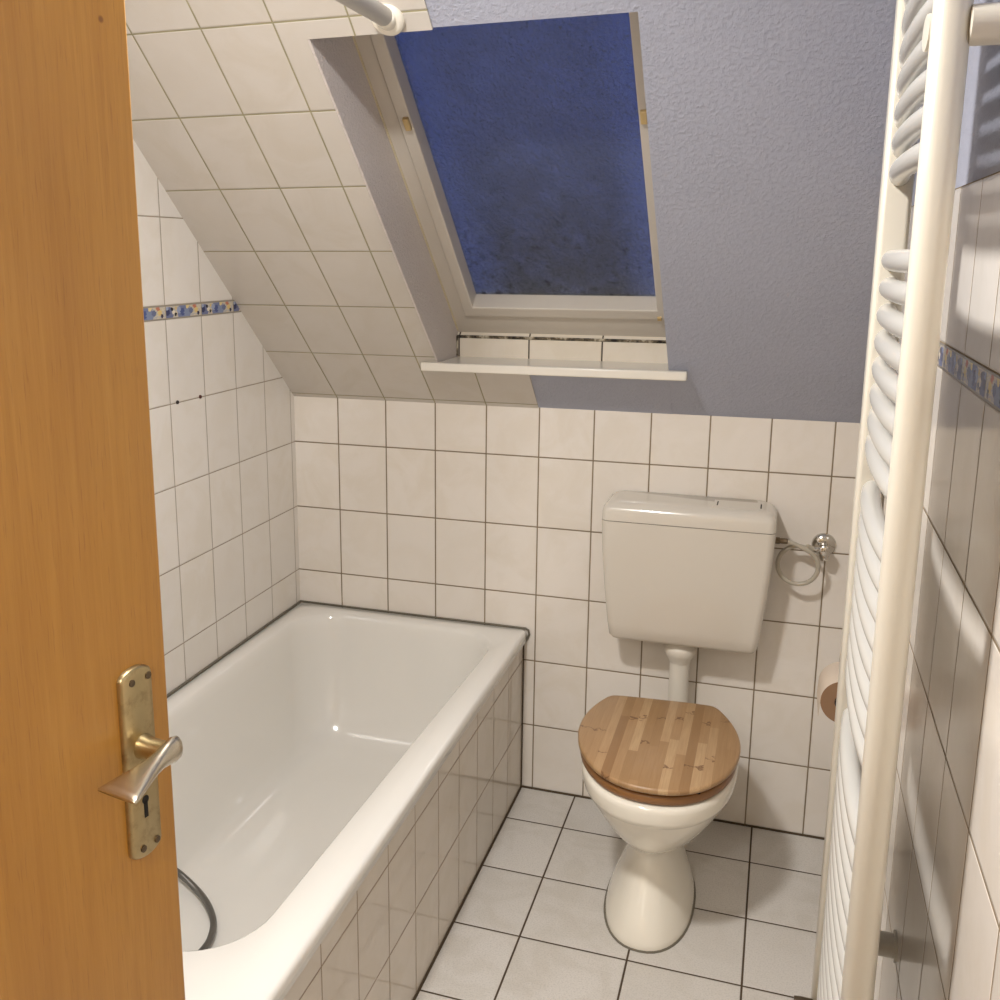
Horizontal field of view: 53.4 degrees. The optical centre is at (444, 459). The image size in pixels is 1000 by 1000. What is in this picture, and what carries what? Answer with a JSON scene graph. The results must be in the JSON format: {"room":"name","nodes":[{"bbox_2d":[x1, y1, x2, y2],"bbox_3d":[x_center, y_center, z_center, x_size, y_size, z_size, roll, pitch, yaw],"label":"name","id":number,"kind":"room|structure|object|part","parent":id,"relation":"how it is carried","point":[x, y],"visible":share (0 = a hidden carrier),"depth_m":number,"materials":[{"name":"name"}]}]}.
{"room":"bathroom","nodes":[
{"label":"bathroom","id":0,"kind":"room"},
{"bbox_2d":[0,0,184,999],"bbox_3d":[-0.480,0.421,0.680,0.115,1.988,0.885,6,13,26],"label":"door","id":1,"kind":"structure","parent":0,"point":[90,906],"depth_m":0.92,"materials":[{"name":"orange wood"}]},
{"bbox_3d":[-0.314,0.312,1.022,0.007,0.211,0.043,6,13,26],"label":"handle plate","id":2,"kind":"part","parent":1,"relation":"part of","materials":[{"name":"gold metal"}]},
{"bbox_3d":[-0.287,0.303,0.972,0.048,0.028,0.098,6,13,26],"label":"handle","id":3,"kind":"part","parent":1,"relation":"part of","materials":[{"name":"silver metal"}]},
{"bbox_2d":[133,139,299,697],"bbox_3d":[-0.949,0.053,1.700,0.120,2.320,2.750,4,12,18],"label":"wall","id":4,"kind":"structure","parent":0,"point":[224,460],"depth_m":2.54,"materials":[{"name":"white tile"}]},
{"bbox_2d":[143,300,240,321],"bbox_3d":[-0.994,-0.179,1.513,0.120,0.032,2.463,4,12,18],"label":"trim","id":5,"kind":"structure","parent":4,"relation":"attached to","point":[153,313],"depth_m":2.41,"materials":[{"name":"multicoloured tile"}]},
{"bbox_2d":[125,0,538,407],"bbox_3d":[-0.344,-0.749,2.167,0.868,1.414,1.503,4,12,18],"label":"tiled wall","id":6,"kind":"structure","parent":0,"point":[233,112],"depth_m":2.21,"materials":[{"name":"white tile"}]},
{"bbox_2d":[335,0,404,35],"bbox_3d":[-0.395,-0.603,0.905,0.060,0.046,1.883,4,12,18],"label":"shower curtain rod","id":7,"kind":"object","parent":6,"relation":"attached to","point":[387,19],"visible":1,"depth_m":1.71,"materials":[{"name":"grey metal"}]},
{"bbox_3d":[-0.401,-0.602,0.888,0.033,0.033,1.848,4,12,18],"label":"rod","id":8,"kind":"part","parent":7,"relation":"part of","materials":[{"name":"grey metal"}]},
{"bbox_2d":[307,36,457,361],"bbox_3d":[-0.086,-0.619,2.366,0.005,0.852,1.034,4,12,18],"label":"window reveal","id":9,"kind":"structure","parent":6,"relation":"attached to","point":[338,61],"depth_m":2.21,"materials":[{"name":"beige paint"}]},
{"bbox_2d":[352,36,458,330],"bbox_3d":[-0.088,-0.640,2.346,0.006,0.720,0.779,4,12,18],"label":"trim","id":10,"kind":"structure","parent":6,"relation":"attached to","point":[353,37],"depth_m":2.30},
{"bbox_2d":[283,647,522,999],"bbox_3d":[-0.051,0.911,2.132,0.012,0.466,1.700,4,12,18],"label":"wall","id":11,"kind":"structure","parent":0,"point":[386,939],"depth_m":2.15,"materials":[{"name":"white tile"}]},
{"bbox_2d":[294,396,859,837],"bbox_3d":[0.314,0.408,2.883,1.813,1.147,0.120,4,12,18],"label":"wall","id":12,"kind":"structure","parent":0,"point":[488,514],"depth_m":2.78,"materials":[{"name":"white tile"}]},
{"bbox_2d":[413,645,824,999],"bbox_3d":[0.359,0.943,1.997,0.860,0.463,1.701,4,12,18],"label":"trim","id":13,"kind":"structure","parent":12,"relation":"attached to","point":[521,786],"depth_m":2.73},
{"bbox_2d":[602,491,776,653],"bbox_3d":[0.633,0.293,2.600,0.433,0.380,0.146,4,12,18],"label":"cistern","id":14,"kind":"object","parent":12,"relation":"attached to","point":[680,569],"visible":1,"depth_m":2.54,"materials":[{"name":"beige plastic"}]},
{"bbox_2d":[664,644,696,702],"bbox_3d":[0.631,0.590,2.670,0.084,0.228,0.084,4,12,18],"label":"pipe","id":15,"kind":"object","parent":14,"relation":"attached to","point":[680,657],"visible":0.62,"depth_m":2.64,"materials":[{"name":"beige plastic"}]},
{"bbox_3d":[0.633,0.132,2.567,0.432,0.049,0.146,4,12,18],"label":"lid","id":16,"kind":"part","parent":14,"relation":"part of","materials":[{"name":"beige plastic"}]},
{"bbox_2d":[811,533,835,560],"bbox_3d":[0.964,0.224,2.518,0.060,0.062,0.068,4,12,18],"label":"angle valve","id":17,"kind":"object","parent":12,"relation":"attached to","point":[824,544],"visible":0.98,"depth_m":2.53,"materials":[{"name":"silver metal"}]},
{"bbox_2d":[775,537,820,585],"bbox_3d":[0.894,0.259,2.519,0.113,0.127,0.037,3,12,14],"label":"supply hose","id":18,"kind":"object","parent":17,"relation":"attached to","point":[809,549],"visible":1,"depth_m":2.51,"materials":[{"name":"beige plastic"}]},
{"bbox_3d":[0.960,0.244,2.508,0.028,0.028,0.030,4,12,18],"label":"knob","id":19,"kind":"part","parent":17,"relation":"part of","materials":[{"name":"silver metal"}]},
{"bbox_2d":[416,788,823,999],"bbox_3d":[-0.337,1.397,1.129,1.813,0.080,4.170,4,12,18],"label":"floor","id":20,"kind":"structure","parent":0,"point":[531,925],"depth_m":2.37,"materials":[{"name":"grey tile"}]},
{"bbox_2d":[167,603,526,999],"bbox_3d":[-0.378,0.817,2.225,0.726,0.388,1.698,4,12,18],"label":"bathtub","id":21,"kind":"object","parent":20,"relation":"on","point":[309,745],"visible":0.77,"depth_m":2.56,"materials":[{"name":"white ceramic"}]},
{"bbox_2d":[177,868,216,949],"bbox_3d":[-0.622,0.750,2.078,0.278,0.566,0.292,-9,15,-37],"label":"shower hose","id":22,"kind":"object","parent":21,"relation":"on","point":[188,881],"visible":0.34,"depth_m":2.22,"materials":[{"name":"silver metal"}]},
{"bbox_2d":[167,600,529,696],"bbox_3d":[-0.374,0.645,2.189,0.737,0.047,1.700,4,12,18],"label":"trim","id":23,"kind":"structure","parent":21,"relation":"attached to","point":[298,602],"depth_m":2.90,"materials":[{"name":"plastic"}]},
{"bbox_2d":[578,695,740,953],"bbox_3d":[0.532,0.853,2.467,0.375,0.448,0.676,4,12,18],"label":"toilet","id":24,"kind":"object","parent":20,"relation":"on","point":[659,772],"visible":1,"depth_m":2.27,"materials":[{"name":"beige ceramic"}]},
{"bbox_3d":[0.498,0.686,2.329,0.363,0.021,0.441,4,12,18],"label":"seat","id":25,"kind":"part","parent":24,"relation":"part of","materials":[{"name":"brown wood"}]},
{"bbox_3d":[0.498,0.662,2.324,0.375,0.015,0.455,4,12,18],"label":"lid","id":26,"kind":"part","parent":24,"relation":"part of","materials":[{"name":"brown wood"}]},
{"bbox_2d":[425,0,922,422],"bbox_3d":[0.515,-0.690,1.882,0.946,1.414,1.501,4,12,18],"label":"wall","id":27,"kind":"structure","parent":0,"point":[766,119],"depth_m":1.91,"materials":[{"name":"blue paint"}]},
{"bbox_2d":[354,12,687,380],"bbox_3d":[0.199,-0.627,2.248,0.690,0.921,0.892,4,12,18],"label":"window","id":28,"kind":"structure","parent":27,"relation":"in","point":[522,149],"depth_m":2.27,"materials":[{"name":"white paint"}]},
{"bbox_3d":[0.200,-0.691,2.214,0.496,0.670,0.725,4,12,18],"label":"pane","id":29,"kind":"part","parent":28,"relation":"part of","materials":[{"name":"clear glass"}]},
{"bbox_3d":[0.292,-0.243,2.609,0.690,0.023,0.192,4,12,18],"label":"sill","id":30,"kind":"part","parent":28,"relation":"part of","materials":[{"name":"beige plastic"}]},
{"bbox_2d":[456,335,665,355],"bbox_3d":[0.318,-0.302,2.685,0.603,0.058,0.009,4,12,18],"label":"trim","id":31,"kind":"structure","parent":27,"relation":"attached to","point":[457,336],"depth_m":2.68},
{"bbox_2d":[457,332,667,362],"bbox_3d":[0.348,-0.376,2.727,0.623,0.190,0.126,4,12,18],"label":"wall tiles","id":32,"kind":"structure","parent":27,"relation":"attached to","point":[467,347],"depth_m":2.69,"materials":[{"name":"white tile"}]},
{"bbox_2d":[861,0,999,999],"bbox_3d":[0.657,0.164,1.166,0.126,2.320,2.750,4,12,18],"label":"wall","id":33,"kind":"structure","parent":0,"point":[942,891],"depth_m":1.12,"materials":[{"name":"white tile"}]},
{"bbox_2d":[793,0,999,999],"bbox_3d":[0.509,0.115,1.111,0.125,1.603,0.417,4,12,18],"label":"towel radiator","id":34,"kind":"object","parent":33,"relation":"attached to","point":[932,39],"visible":1,"depth_m":0.98,"materials":[{"name":"white metal"}]},
{"bbox_2d":[937,342,999,411],"bbox_3d":[0.607,-0.069,0.981,0.120,0.032,2.463,4,12,18],"label":"trim","id":35,"kind":"structure","parent":33,"relation":"attached to","point":[980,380],"depth_m":1.10,"materials":[{"name":"multicoloured tile"}]},
{"bbox_3d":[0.806,0.417,1.948,0.052,0.092,0.120,4,12,18],"label":"toilet roll holder","id":36,"kind":"object","parent":33,"relation":"attached to","visible":0},
{"bbox_2d":[817,662,839,721],"bbox_3d":[0.785,0.459,1.953,0.090,0.089,0.100,4,12,18],"label":"toilet roll","id":37,"kind":"object","parent":36,"relation":"on","point":[828,678],"visible":0.41,"depth_m":1.92,"materials":[{"name":"beige paper"}]}
]}

